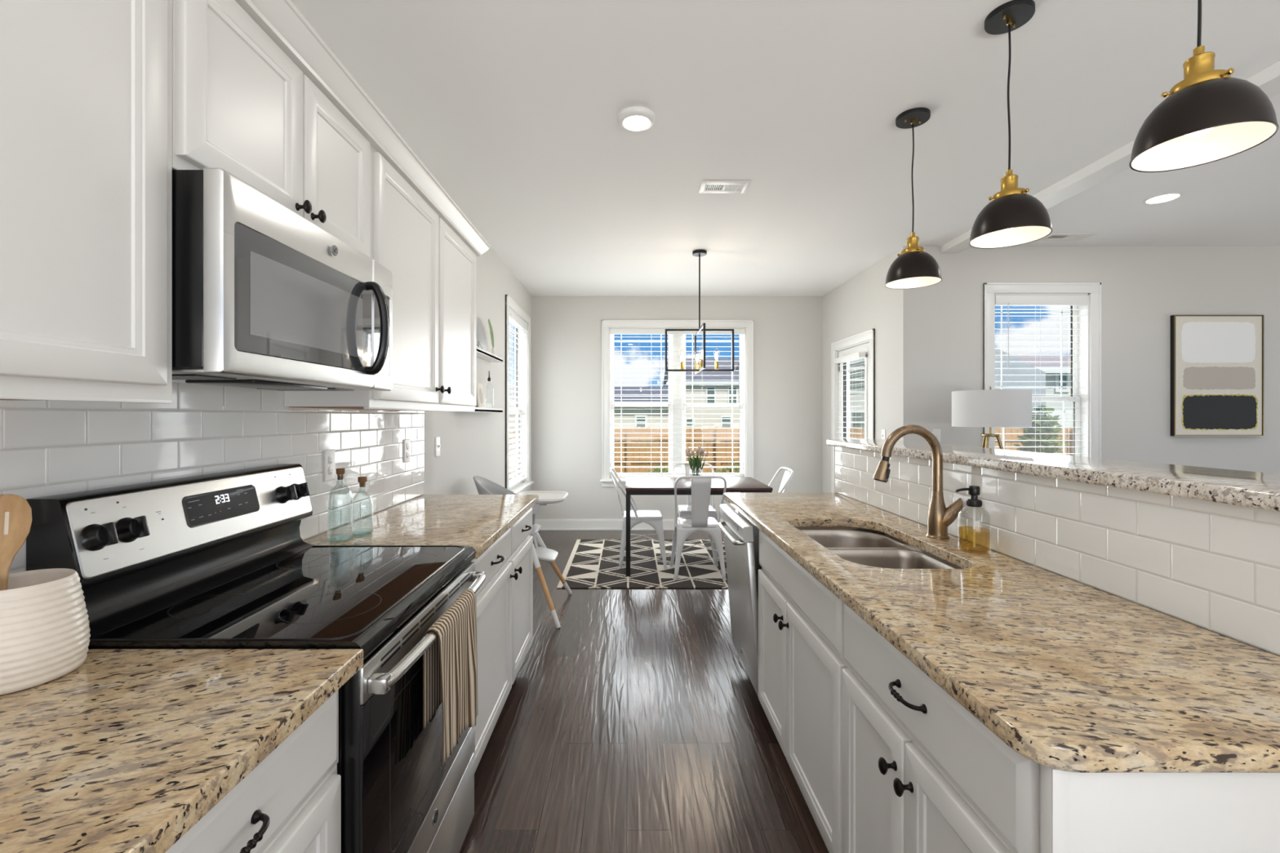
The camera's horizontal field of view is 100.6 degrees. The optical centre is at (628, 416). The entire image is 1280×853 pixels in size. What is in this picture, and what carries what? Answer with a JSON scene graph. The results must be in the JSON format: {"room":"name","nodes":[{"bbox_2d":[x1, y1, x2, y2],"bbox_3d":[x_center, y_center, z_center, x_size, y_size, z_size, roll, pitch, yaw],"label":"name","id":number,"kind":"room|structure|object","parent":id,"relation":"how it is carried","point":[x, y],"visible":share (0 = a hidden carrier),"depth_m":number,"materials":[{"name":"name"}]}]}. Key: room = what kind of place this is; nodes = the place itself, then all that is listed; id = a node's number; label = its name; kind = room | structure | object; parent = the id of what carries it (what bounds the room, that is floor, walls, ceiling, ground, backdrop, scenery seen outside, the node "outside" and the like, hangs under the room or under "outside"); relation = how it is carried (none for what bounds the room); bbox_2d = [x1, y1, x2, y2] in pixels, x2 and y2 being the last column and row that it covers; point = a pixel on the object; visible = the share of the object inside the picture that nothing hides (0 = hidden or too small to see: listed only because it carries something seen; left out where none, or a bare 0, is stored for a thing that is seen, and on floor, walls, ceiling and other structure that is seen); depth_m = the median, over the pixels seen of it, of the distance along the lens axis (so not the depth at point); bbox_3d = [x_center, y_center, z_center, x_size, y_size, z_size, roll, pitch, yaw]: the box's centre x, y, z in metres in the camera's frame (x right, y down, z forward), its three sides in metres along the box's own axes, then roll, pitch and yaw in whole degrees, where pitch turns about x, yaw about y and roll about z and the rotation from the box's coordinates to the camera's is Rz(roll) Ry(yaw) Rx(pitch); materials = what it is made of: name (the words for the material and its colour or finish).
{"room":"kitchen","nodes":[
{"label":"kitchen","id":0,"kind":"room"},
{"bbox_2d":[290,0,531,541],"bbox_3d":[-1.223,-0.036,1.595,0.130,2.780,9.450,0,0,0],"label":"wall","id":1,"kind":"structure","parent":0,"point":[472,444],"depth_m":4.26,"materials":[{"name":"white paint"}]},
{"bbox_2d":[0,0,172,403],"bbox_3d":[-0.997,-0.466,0.623,0.304,0.884,0.766,0,0,0],"label":"upper cabinet","id":2,"kind":"object","parent":1,"relation":"attached to","point":[86,86],"visible":1,"depth_m":0.84,"materials":[{"name":"white paint"}]},
{"bbox_2d":[0,382,423,573],"bbox_3d":[-1.154,0.172,1.567,0.008,0.536,2.835,0,0,0],"label":"backsplash","id":3,"kind":"structure","parent":1,"relation":"attached to","point":[47,448],"depth_m":1.46,"materials":[{"name":"white tile"}]},
{"bbox_2d":[323,448,335,481],"bbox_3d":[-1.145,0.188,2.035,0.009,0.118,0.072,0,0,0],"label":"power outlet","id":4,"kind":"object","parent":3,"relation":"attached to","point":[329,455],"visible":1,"depth_m":2.02,"materials":[{"name":"white plastic"}]},
{"bbox_2d":[328,466,333,475],"bbox_3d":[-1.142,0.209,2.035,0.002,0.033,0.033,0,0,0],"label":"socket","id":5,"kind":"object","parent":4,"relation":"attached to","point":[330,468],"depth_m":2.03,"materials":[{"name":"white plastic"}]},
{"bbox_2d":[328,455,333,464],"bbox_3d":[-1.142,0.167,2.035,0.002,0.033,0.033,0,0,0],"label":"socket","id":6,"kind":"object","parent":4,"relation":"attached to","point":[330,457],"depth_m":2.03,"materials":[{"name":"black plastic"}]},
{"bbox_2d":[403,439,409,462],"bbox_3d":[-1.145,0.179,2.745,0.009,0.118,0.072,0,0,0],"label":"power outlet","id":7,"kind":"object","parent":3,"relation":"attached to","point":[406,442],"visible":1,"depth_m":2.73,"materials":[{"name":"white plastic"}]},
{"bbox_2d":[172,0,370,257],"bbox_3d":[-0.980,-0.690,1.389,0.338,0.436,0.761,0,0,0],"label":"upper cabinet","id":8,"kind":"object","parent":1,"relation":"attached to","point":[242,107],"visible":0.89,"depth_m":1.23,"materials":[{"name":"white paint"}]},
{"bbox_2d":[172,168,392,391],"bbox_3d":[-0.924,-0.275,1.374,0.448,0.398,0.726,0,0,0],"label":"microwave","id":9,"kind":"object","parent":8,"relation":"attached to","point":[264,297],"visible":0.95,"depth_m":1.14,"materials":[{"name":"silver metal"}]},
{"bbox_2d":[235,0,490,256],"bbox_3d":[-0.976,-0.943,1.628,0.361,0.070,2.856,0,0,0],"label":"crown molding","id":10,"kind":"structure","parent":1,"relation":"attached to","point":[285,24],"depth_m":1.57,"materials":[{"name":"white paint"}]},
{"bbox_2d":[284,145,476,412],"bbox_3d":[-0.980,-0.466,2.378,0.338,0.884,1.214,0,0,0],"label":"upper cabinet","id":11,"kind":"object","parent":1,"relation":"attached to","point":[433,271],"visible":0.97,"depth_m":2.17,"materials":[{"name":"white paint"}]},
{"bbox_2d":[435,436,440,457],"bbox_3d":[-1.148,0.184,3.210,0.018,0.118,0.072,0,0,0],"label":"light switch","id":12,"kind":"object","parent":1,"relation":"attached to","point":[437,446],"visible":1,"depth_m":3.20,"materials":[{"name":"white plastic"}]},
{"bbox_2d":[465,402,502,413],"bbox_3d":[-1.109,-0.068,3.985,0.097,0.077,0.970,0,0,0],"label":"wall ledge","id":13,"kind":"object","parent":1,"relation":"attached to","point":[488,406],"visible":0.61,"depth_m":4.11,"materials":[{"name":"white paint"}]},
{"bbox_2d":[476,382,484,407],"bbox_3d":[-1.133,-0.152,4.050,0.033,0.200,0.150,0,0,0],"label":"card","id":14,"kind":"object","parent":13,"relation":"on","point":[480,398],"visible":0.77,"depth_m":4.03,"materials":[{"name":"beige paper"}]},
{"bbox_2d":[476,346,502,362],"bbox_3d":[-1.109,-0.490,3.985,0.097,0.077,0.970,0,0,0],"label":"wall ledge","id":15,"kind":"object","parent":1,"relation":"attached to","point":[482,353],"visible":0.44,"depth_m":4.09,"materials":[{"name":"white paint"}]},
{"bbox_2d":[476,317,487,351],"bbox_3d":[-1.107,-0.607,3.965,0.066,0.262,0.262,0,0,0],"label":"plate","id":16,"kind":"object","parent":15,"relation":"on","point":[481,335],"visible":0.8,"depth_m":3.92,"materials":[{"name":"white ceramic"}]},
{"bbox_2d":[488,319,495,355],"bbox_3d":[-1.100,-0.622,4.243,0.042,0.296,0.193,0,0,0],"label":"fern sprig","id":17,"kind":"object","parent":15,"relation":"on","point":[491,335],"visible":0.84,"depth_m":4.29,"materials":[{"name":"green plant"}]},
{"bbox_2d":[505,294,533,493],"bbox_3d":[-1.194,-0.151,5.560,0.183,1.980,1.210,0,0,0],"label":"window","id":18,"kind":"structure","parent":1,"relation":"in","point":[509,303],"depth_m":6.05,"materials":[{"name":"white paint"}]},
{"bbox_2d":[516,412,517,475],"bbox_3d":[-1.239,0.328,5.560,0.006,0.744,0.880,0,0,0],"label":"grille","id":19,"kind":"object","parent":18,"relation":"attached to","point":[517,412],"depth_m":5.91,"materials":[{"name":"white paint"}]},
{"bbox_2d":[508,307,527,488],"bbox_3d":[-1.181,-0.165,5.560,0.082,1.753,0.970,0,0,0],"label":"window blind","id":20,"kind":"object","parent":18,"relation":"attached to","point":[514,318],"visible":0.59,"depth_m":5.62,"materials":[{"name":"white plastic"}]},
{"bbox_2d":[459,530,829,852],"bbox_3d":[2.871,1.414,1.660,8.338,0.120,9.600,0,0,0],"label":"floor","id":21,"kind":"structure","parent":0,"point":[637,723],"depth_m":2.21,"materials":[{"name":"brown wood"}]},
{"bbox_2d":[164,689,341,852],"bbox_3d":[-0.822,0.915,0.623,0.653,0.876,0.765,0,0,0],"label":"base cabinet","id":22,"kind":"object","parent":21,"relation":"on","point":[291,802],"visible":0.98,"depth_m":0.83,"materials":[{"name":"white paint"}]},
{"bbox_2d":[0,648,363,852],"bbox_3d":[-0.826,0.458,0.579,0.646,0.036,0.857,0,0,0],"label":"countertop","id":23,"kind":"structure","parent":22,"relation":"on","point":[126,750],"depth_m":0.73,"materials":[{"name":"beige stone"}]},
{"bbox_2d":[0,568,90,695],"bbox_3d":[-1.028,0.357,0.895,0.170,0.164,0.170,0,0,-36],"label":"utensil crock","id":24,"kind":"object","parent":23,"relation":"on","point":[45,635],"visible":0.98,"depth_m":0.87,"materials":[{"name":"beige ceramic"}]},
{"bbox_2d":[0,493,31,591],"bbox_3d":[-1.068,0.279,0.908,0.061,0.291,0.046,0,0,20],"label":"wooden spoon","id":25,"kind":"object","parent":24,"relation":"in","point":[15,512],"visible":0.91,"depth_m":0.91,"materials":[{"name":"brown wood"}]},
{"bbox_2d":[26,463,485,852],"bbox_3d":[-0.801,0.756,1.387,0.695,1.196,0.750,0,0,0],"label":"range","id":26,"kind":"object","parent":21,"relation":"on","point":[222,560],"visible":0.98,"depth_m":1.21,"materials":[{"name":"black metal"}]},
{"bbox_2d":[88,545,475,660],"bbox_3d":[-0.806,0.451,1.387,0.597,0.048,0.750,0,0,0],"label":"cooktop","id":27,"kind":"object","parent":26,"relation":"in","point":[365,597],"depth_m":1.22,"materials":[{"name":"black glass"}]},
{"bbox_2d":[422,588,477,767],"bbox_3d":[-0.459,0.694,1.409,0.059,0.376,0.325,0,0,0],"label":"kitchen towel","id":28,"kind":"object","parent":26,"relation":"hanging from","point":[450,664],"visible":0.98,"depth_m":1.36,"materials":[{"name":"beige fabric"}]},
{"bbox_2d":[471,507,533,773],"bbox_3d":[-0.822,0.915,2.369,0.653,0.876,1.198,0,0,0],"label":"base cabinet","id":29,"kind":"object","parent":21,"relation":"on","point":[504,600],"visible":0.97,"depth_m":2.25,"materials":[{"name":"white paint"}]},
{"bbox_2d":[303,494,538,559],"bbox_3d":[-0.826,0.458,2.377,0.646,0.036,1.218,0,0,0],"label":"countertop","id":30,"kind":"structure","parent":29,"relation":"on","point":[477,522],"depth_m":2.19,"materials":[{"name":"beige stone"}]},
{"bbox_2d":[327,468,353,542],"bbox_3d":[-1.027,0.313,1.893,0.080,0.253,0.080,0,0,0],"label":"glass bottle","id":31,"kind":"object","parent":30,"relation":"on","point":[340,472],"visible":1,"depth_m":1.88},
{"bbox_2d":[351,476,373,535],"bbox_3d":[-0.994,0.333,1.984,0.073,0.212,0.069,0,0,-29],"label":"glass bottle","id":32,"kind":"object","parent":30,"relation":"on","point":[362,480],"visible":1,"depth_m":1.98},
{"bbox_2d":[472,475,572,628],"bbox_3d":[-0.767,0.888,3.723,0.669,0.942,0.678,0,0,0],"label":"high chair","id":33,"kind":"object","parent":21,"relation":"on","point":[484,486],"visible":0.41,"depth_m":3.72,"materials":[{"name":"grey plastic"}]},
{"bbox_2d":[516,490,568,503],"bbox_3d":[-0.611,0.564,3.700,0.358,0.036,0.390,0,0,0],"label":"tray","id":34,"kind":"object","parent":33,"relation":"on","point":[544,496],"depth_m":3.74,"materials":[{"name":"white plastic"}]},
{"bbox_2d":[556,539,728,588],"bbox_3d":[0.677,1.349,4.986,2.485,0.009,1.628,0,0,0],"label":"area rug","id":35,"kind":"object","parent":21,"relation":"on","point":[591,563],"visible":0.56,"depth_m":4.71,"materials":[{"name":"black fabric"}]},
{"bbox_2d":[608,466,667,568],"bbox_3d":[0.083,0.912,4.900,0.518,0.865,0.434,0,0,0],"label":"dining chair","id":36,"kind":"object","parent":35,"relation":"on","point":[654,518],"visible":0.94,"depth_m":4.72,"materials":[{"name":"white metal"}]},
{"bbox_2d":[672,462,719,559],"bbox_3d":[0.660,0.912,5.242,0.434,0.865,0.518,0,0,0],"label":"dining chair","id":37,"kind":"object","parent":35,"relation":"on","point":[682,510],"visible":0.35,"depth_m":5.28,"materials":[{"name":"white metal"}]},
{"bbox_2d":[669,475,726,580],"bbox_3d":[0.585,0.912,4.523,0.434,0.865,0.518,0,0,0],"label":"dining chair","id":38,"kind":"object","parent":35,"relation":"on","point":[700,520],"visible":0.98,"depth_m":4.38,"materials":[{"name":"white metal"}]},
{"bbox_2d":[625,476,773,576],"bbox_3d":[0.590,0.973,4.848,1.234,0.743,0.793,0,0,0],"label":"dining table","id":39,"kind":"object","parent":35,"relation":"on","point":[634,485],"visible":0.69,"depth_m":4.51,"materials":[{"name":"brown wood"}]},
{"bbox_3d":[0.617,0.518,4.880,0.120,0.165,0.120,0,0,0],"label":"flower vase","id":40,"kind":"object","parent":39,"relation":"on","visible":0},
{"bbox_2d":[691,449,695,475],"bbox_3d":[0.595,0.448,4.835,0.032,0.281,0.080,0,0,26],"label":"tulip","id":41,"kind":"object","parent":40,"relation":"in","point":[692,451],"visible":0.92,"depth_m":4.83,"materials":[{"name":"green plant"}]},
{"bbox_2d":[694,448,698,475],"bbox_3d":[0.621,0.441,4.846,0.033,0.295,0.071,0,0,-7],"label":"tulip","id":42,"kind":"object","parent":40,"relation":"in","point":[696,450],"visible":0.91,"depth_m":4.84,"materials":[{"name":"green plant"}]},
{"bbox_2d":[696,448,702,475],"bbox_3d":[0.644,0.438,4.824,0.035,0.300,0.097,0,0,-26],"label":"tulip","id":43,"kind":"object","parent":40,"relation":"in","point":[701,449],"visible":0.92,"depth_m":4.82,"materials":[{"name":"green plant"}]},
{"bbox_2d":[734,466,793,512],"bbox_3d":[1.227,0.912,4.930,0.518,0.865,0.434,0,0,0],"label":"dining chair","id":44,"kind":"object","parent":35,"relation":"on","point":[786,478],"visible":0.24,"depth_m":4.95,"materials":[{"name":"white metal"}]},
{"bbox_2d":[717,503,761,696],"bbox_3d":[0.830,0.917,2.644,0.713,0.871,0.603,0,0,0],"label":"dishwasher","id":45,"kind":"object","parent":21,"relation":"on","point":[741,536],"visible":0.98,"depth_m":2.52,"materials":[{"name":"silver metal"}]},
{"bbox_2d":[737,511,761,603],"bbox_3d":[0.896,0.917,2.644,0.580,0.871,0.603,0,0,0],"label":"tub","id":46,"kind":"object","parent":45,"relation":"in","point":[755,530],"depth_m":2.52,"materials":[{"name":"metal"}]},
{"bbox_2d":[758,529,848,852],"bbox_3d":[0.860,0.915,1.878,0.656,0.876,0.916,0,0,0],"label":"base cabinet","id":47,"kind":"object","parent":21,"relation":"on","point":[802,663],"visible":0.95,"depth_m":1.73,"materials":[{"name":"white paint"}]},
{"bbox_2d":[951,386,1031,449],"bbox_3d":[2.676,0.568,3.961,0.637,1.575,0.610,0,0,0],"label":"floor lamp","id":48,"kind":"object","parent":21,"relation":"on","point":[1001,408],"visible":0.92,"depth_m":3.71,"materials":[{"name":"white fabric"}]},
{"bbox_2d":[842,603,1279,852],"bbox_3d":[0.861,0.915,1.068,0.662,0.876,0.703,0,0,0],"label":"base cabinet","id":49,"kind":"object","parent":21,"relation":"on","point":[922,773],"visible":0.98,"depth_m":0.86,"materials":[{"name":"white paint"}]},
{"bbox_2d":[724,492,1279,773],"bbox_3d":[0.868,0.458,1.887,0.648,0.036,2.363,0,0,0],"label":"countertop","id":50,"kind":"structure","parent":49,"relation":"on","point":[1070,675],"depth_m":0.98,"materials":[{"name":"beige stone"}]},
{"bbox_2d":[795,526,962,568],"bbox_3d":[0.850,0.573,1.910,0.440,0.194,0.810,0,0,0],"label":"sink","id":51,"kind":"object","parent":50,"relation":"in","point":[866,547],"visible":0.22,"depth_m":1.95,"materials":[{"name":"silver metal"}]},
{"bbox_2d":[872,424,963,539],"bbox_3d":[1.056,0.235,1.921,0.373,0.409,0.078,0,0,-6],"label":"faucet","id":52,"kind":"object","parent":50,"relation":"on","point":[940,517],"visible":0.86,"depth_m":1.90,"materials":[{"name":"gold metal"}]},
{"bbox_2d":[955,485,988,547],"bbox_3d":[1.125,0.333,1.737,0.099,0.212,0.092,0,0,31],"label":"soap dispenser","id":53,"kind":"object","parent":50,"relation":"on","point":[974,491],"visible":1,"depth_m":1.73,"materials":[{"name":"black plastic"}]},
{"bbox_2d":[531,296,822,519],"bbox_3d":[0.574,-0.036,6.385,3.723,2.780,0.130,0,0,0],"label":"wall","id":54,"kind":"structure","parent":0,"point":[566,331],"depth_m":6.32,"materials":[{"name":"white paint"}]},
{"bbox_2d":[534,519,723,530],"bbox_3d":[0.574,1.290,6.308,3.459,0.127,0.024,0,0,0],"label":"baseboard","id":55,"kind":"structure","parent":54,"relation":"attached to","point":[545,524],"depth_m":6.31,"materials":[{"name":"white paint"}]},
{"bbox_2d":[600,320,753,486],"bbox_3d":[0.580,-0.151,6.356,1.840,1.980,0.183,0,0,0],"label":"window","id":56,"kind":"structure","parent":54,"relation":"in","point":[745,362],"depth_m":6.37,"materials":[{"name":"white paint"}]},
{"bbox_2d":[613,334,668,403],"bbox_3d":[0.151,-0.580,6.427,0.652,0.844,0.006,0,0,0],"label":"grille","id":57,"kind":"object","parent":56,"relation":"attached to","point":[621,340],"depth_m":6.42,"materials":[{"name":"white paint"}]},
{"bbox_2d":[613,406,668,472],"bbox_3d":[0.151,0.293,6.401,0.652,0.814,0.006,0,0,0],"label":"grille","id":58,"kind":"object","parent":56,"relation":"attached to","point":[621,413],"depth_m":6.40,"materials":[{"name":"white paint"}]},
{"bbox_2d":[610,328,744,474],"bbox_3d":[0.580,-0.172,6.349,1.600,1.738,0.071,0,0,0],"label":"window blind","id":59,"kind":"object","parent":56,"relation":"attached to","point":[613,331],"visible":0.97,"depth_m":6.34,"materials":[{"name":"white plastic"}]},
{"bbox_2d":[685,334,738,403],"bbox_3d":[1.012,-0.580,6.427,0.647,0.844,0.006,0,0,0],"label":"grille","id":60,"kind":"object","parent":56,"relation":"attached to","point":[692,340],"depth_m":6.42,"materials":[{"name":"white paint"}]},
{"bbox_2d":[685,406,739,472],"bbox_3d":[1.012,0.293,6.401,0.647,0.814,0.006,0,0,0],"label":"grille","id":61,"kind":"object","parent":56,"relation":"attached to","point":[692,413],"depth_m":6.40,"materials":[{"name":"white paint"}]},
{"bbox_2d":[291,0,1279,296],"bbox_3d":[2.871,-1.486,1.660,8.338,0.120,9.600,0,0,0],"label":"ceiling","id":62,"kind":"structure","parent":0,"point":[513,107],"depth_m":2.54,"materials":[{"name":"white paint"}]},
{"bbox_2d":[617,106,655,131],"bbox_3d":[0.037,-1.411,2.535,0.184,0.029,0.184,0,0,0],"label":"recessed light","id":63,"kind":"object","parent":62,"relation":"in","point":[634,118],"visible":1,"depth_m":2.50,"materials":[{"name":"white paint"}]},
{"bbox_2d":[622,115,649,130],"bbox_3d":[0.037,-1.398,2.535,0.127,0.001,0.127,0,0,0],"label":"diffuser","id":64,"kind":"object","parent":63,"relation":"attached to","point":[629,122],"depth_m":2.53,"materials":[{"name":"white plastic"}]},
{"bbox_2d":[665,248,733,373],"bbox_3d":[0.613,-0.907,4.600,0.432,1.038,0.432,0,0,45],"label":"chandelier","id":65,"kind":"object","parent":62,"relation":"hanging from","point":[698,367],"visible":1,"depth_m":4.59,"materials":[{"name":"black metal"}]},
{"bbox_2d":[680,351,684,368],"bbox_3d":[0.465,-0.497,4.600,0.049,0.181,0.049,0,0,0],"label":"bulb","id":66,"kind":"object","parent":65,"relation":"attached to","point":[682,362],"depth_m":4.59,"materials":[{"name":"brown"}]},
{"bbox_2d":[695,354,699,368],"bbox_3d":[0.613,-0.497,4.748,0.049,0.181,0.049,0,0,0],"label":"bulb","id":67,"kind":"object","parent":65,"relation":"attached to","point":[697,366],"depth_m":4.74,"materials":[{"name":"brown"}]},
{"bbox_2d":[699,350,702,368],"bbox_3d":[0.613,-0.497,4.452,0.049,0.181,0.049,0,0,0],"label":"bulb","id":68,"kind":"object","parent":65,"relation":"attached to","point":[700,361],"depth_m":4.44,"materials":[{"name":"brown"}]},
{"bbox_2d":[715,351,718,368],"bbox_3d":[0.761,-0.497,4.600,0.049,0.181,0.049,0,0,0],"label":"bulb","id":69,"kind":"object","parent":65,"relation":"attached to","point":[716,362],"depth_m":4.59,"materials":[{"name":"brown"}]},
{"bbox_2d":[698,180,751,193],"bbox_3d":[0.594,-1.422,3.300,0.297,0.007,0.170,0,0,0],"label":"ceiling vent","id":70,"kind":"object","parent":62,"relation":"in","point":[707,186],"visible":1,"depth_m":3.29,"materials":[{"name":"white plastic"}]},
{"bbox_2d":[884,106,942,288],"bbox_3d":[1.350,-1.029,2.525,0.240,0.794,0.240,0,0,9],"label":"pendant light","id":71,"kind":"object","parent":62,"relation":"hanging from","point":[914,268],"visible":1,"depth_m":2.49,"materials":[{"name":"black metal"}]},
{"bbox_2d":[968,0,1052,248],"bbox_3d":[1.350,-1.029,1.885,0.240,0.794,0.240,0,0,-14],"label":"pendant light","id":72,"kind":"object","parent":62,"relation":"hanging from","point":[1013,217],"visible":1,"depth_m":1.86,"materials":[{"name":"black metal"}]},
{"bbox_2d":[1037,232,1097,240],"bbox_3d":[3.473,-1.422,4.210,0.345,0.007,0.160,0,0,0],"label":"ceiling vent","id":73,"kind":"object","parent":62,"relation":"in","point":[1055,236],"visible":0.98,"depth_m":4.20,"materials":[{"name":"white plastic"}]},
{"bbox_2d":[939,61,1279,253],"bbox_3d":[2.686,-1.397,0.735,0.148,0.058,7.449,0,0,0],"label":"ceiling beam","id":74,"kind":"structure","parent":62,"relation":"attached to","point":[1268,80],"depth_m":3.03,"materials":[{"name":"white paint"}]},
{"bbox_2d":[1142,191,1182,204],"bbox_3d":[3.490,-1.423,3.473,0.184,0.006,0.184,0,0,0],"label":"recessed light","id":75,"kind":"object","parent":62,"relation":"in","point":[1164,197],"visible":1,"depth_m":3.46,"materials":[{"name":"white paint"}]},
{"bbox_2d":[1146,194,1179,203],"bbox_3d":[3.490,-1.422,3.473,0.153,0.001,0.153,0,0,0],"label":"diffuser","id":76,"kind":"object","parent":75,"relation":"attached to","point":[1160,198],"depth_m":3.47,"materials":[{"name":"white plastic"}]},
{"bbox_2d":[1128,0,1279,172],"bbox_3d":[1.350,-1.029,1.258,0.240,0.794,0.240,0,0,0],"label":"pendant light","id":77,"kind":"object","parent":62,"relation":"hanging from","point":[1211,115],"visible":1,"depth_m":1.24,"materials":[{"name":"black metal"}]},
{"bbox_2d":[822,251,895,492],"bbox_3d":[2.370,-0.036,5.455,0.130,2.780,1.730,0,0,0],"label":"wall","id":78,"kind":"structure","parent":0,"point":[863,303],"depth_m":5.10,"materials":[{"name":"white paint"}]},
{"bbox_2d":[834,351,865,439],"bbox_3d":[2.274,0.224,5.480,0.071,1.697,0.622,0,0,0],"label":"window blind","id":79,"kind":"object","parent":78,"relation":"attached to","point":[855,356],"visible":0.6,"depth_m":5.42,"materials":[{"name":"white plastic"}]},
{"bbox_2d":[831,328,875,492],"bbox_3d":[2.351,0.267,5.480,0.164,2.175,1.020,0,0,0],"label":"door","id":80,"kind":"structure","parent":78,"relation":"in","point":[864,341],"depth_m":5.72,"materials":[{"name":"white paint"}]},
{"bbox_2d":[881,429,885,439],"bbox_3d":[2.295,0.179,4.800,0.018,0.118,0.072,0,0,0],"label":"light switch","id":81,"kind":"object","parent":78,"relation":"attached to","point":[883,431],"visible":0.77,"depth_m":4.79,"materials":[{"name":"white plastic"}]},
{"bbox_2d":[835,492,1279,656],"bbox_3d":[1.266,0.763,1.446,0.129,1.182,3.292,0,0,0],"label":"wall","id":82,"kind":"structure","parent":0,"point":[836,492],"depth_m":1.30,"materials":[{"name":"white tile"}]},
{"bbox_2d":[833,446,835,492],"bbox_3d":[1.195,0.305,3.083,0.010,0.268,0.016,0,0,0],"label":"trim","id":83,"kind":"structure","parent":82,"relation":"attached to","point":[833,446],"depth_m":3.08,"materials":[{"name":"white paint"}]},
{"bbox_2d":[826,439,1279,511],"bbox_3d":[1.361,0.154,1.451,0.391,0.034,3.402,0,0,0],"label":"breakfast bar","id":84,"kind":"object","parent":82,"relation":"on","point":[1258,490],"visible":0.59,"depth_m":1.37,"materials":[{"name":"stone"}]},
{"bbox_2d":[835,446,1279,655],"bbox_3d":[1.197,0.305,1.438,0.008,0.268,3.275,0,0,0],"label":"backsplash","id":85,"kind":"structure","parent":82,"relation":"attached to","point":[1215,566],"depth_m":1.29,"materials":[{"name":"white tile"}]},
{"bbox_2d":[895,246,1279,474],"bbox_3d":[4.668,-0.036,4.525,4.725,2.780,0.130,0,0,0],"label":"wall","id":86,"kind":"structure","parent":0,"point":[940,326],"depth_m":4.46,"materials":[{"name":"white paint"}]},
{"bbox_2d":[931,429,940,443],"bbox_3d":[2.580,0.169,4.450,0.072,0.118,0.018,0,0,0],"label":"light switch","id":87,"kind":"object","parent":86,"relation":"attached to","point":[936,433],"visible":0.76,"depth_m":4.45,"materials":[{"name":"white plastic"}]},
{"bbox_2d":[983,282,1101,457],"bbox_3d":[3.462,-0.139,4.497,1.015,1.955,0.183,0,0,0],"label":"window","id":88,"kind":"structure","parent":86,"relation":"in","point":[1085,349],"depth_m":4.45,"materials":[{"name":"white paint"}]},
{"bbox_2d":[995,305,1071,396],"bbox_3d":[3.462,-0.573,4.567,0.685,0.809,0.006,0,0,0],"label":"grille","id":89,"kind":"object","parent":88,"relation":"attached to","point":[1001,312],"depth_m":4.56,"materials":[{"name":"white paint"}]},
{"bbox_2d":[1003,401,1074,454],"bbox_3d":[3.462,0.288,4.541,0.685,0.824,0.006,0,0,0],"label":"grille","id":90,"kind":"object","parent":88,"relation":"attached to","point":[1063,411],"depth_m":4.54,"materials":[{"name":"white paint"}]},
{"bbox_2d":[995,294,1088,455],"bbox_3d":[3.462,-0.152,4.484,0.775,1.728,0.082,0,0,0],"label":"window blind","id":91,"kind":"object","parent":88,"relation":"attached to","point":[1000,300],"visible":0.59,"depth_m":4.47,"materials":[{"name":"white plastic"}]},
{"bbox_2d":[1170,315,1264,435],"bbox_3d":[4.915,-0.339,4.439,0.740,1.010,0.040,0,0,0],"label":"framed painting","id":92,"kind":"object","parent":86,"relation":"attached to","point":[1217,362],"visible":1,"depth_m":4.42,"materials":[{"name":"multicoloured paper"}]},
{"label":"outside","id":93,"kind":"structure","parent":0,"visible":0},
{"bbox_2d":[632,440,707,472],"bbox_3d":[15.000,1.854,48.260,110.000,0.100,83.480,0,0,0],"label":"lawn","id":94,"kind":"structure","parent":93,"point":[707,441],"depth_m":24.14,"materials":[{"name":"green plant"}]},
{"bbox_2d":[509,386,668,447],"bbox_3d":[-3.225,-0.071,34.985,12.450,3.750,10.930,0,0,0],"label":"house","id":95,"kind":"structure","parent":94,"relation":"on","point":[628,420],"depth_m":30.00,"materials":[{"name":"beige"}]},
{"bbox_2d":[646,462,668,472],"bbox_3d":[0.626,1.333,9.998,0.721,0.945,0.622,0,0,0],"label":"shrub","id":96,"kind":"object","parent":94,"relation":"on","point":[656,469],"visible":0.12,"depth_m":9.99,"materials":[{"name":"green plant"}]},
{"bbox_2d":[662,358,739,436],"bbox_3d":[10.050,-1.871,50.985,12.800,7.350,12.930,0,0,0],"label":"house","id":97,"kind":"structure","parent":94,"relation":"on","point":[700,420],"depth_m":45.00,"materials":[{"name":"beige"}]},
{"bbox_2d":[714,460,739,472],"bbox_3d":[1.978,1.317,10.003,0.800,0.978,0.644,0,0,0],"label":"shrub","id":98,"kind":"object","parent":94,"relation":"on","point":[730,468],"visible":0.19,"depth_m":10.02,"materials":[{"name":"green plant"}]},
{"bbox_2d":[509,426,1072,479],"bbox_3d":[7.518,1.022,11.940,33.035,1.565,0.160,0,0,0],"label":"wooden fence","id":99,"kind":"object","parent":94,"relation":"on","point":[639,459],"visible":0.06,"depth_m":12.00,"materials":[{"name":"brown wood"}]},
{"bbox_2d":[736,358,864,428],"bbox_3d":[8.800,-1.171,25.985,5.300,5.950,8.930,0,0,0],"label":"house","id":100,"kind":"structure","parent":94,"relation":"on","point":[860,410],"depth_m":21.97,"materials":[{"name":"white"}]},
{"bbox_2d":[995,348,1072,428],"bbox_3d":[21.125,-0.546,24.975,18.650,4.700,9.950,0,0,0],"label":"house","id":101,"kind":"structure","parent":94,"relation":"on","point":[1021,371],"depth_m":20.02,"materials":[{"name":"white"}]},
{"bbox_2d":[1013,404,1070,454],"bbox_3d":[7.040,0.882,9.100,0.790,2.219,0.786,0,0,0],"label":"shrub","id":102,"kind":"object","parent":94,"relation":"on","point":[1043,417],"visible":0.23,"depth_m":8.99,"materials":[{"name":"green plant"}]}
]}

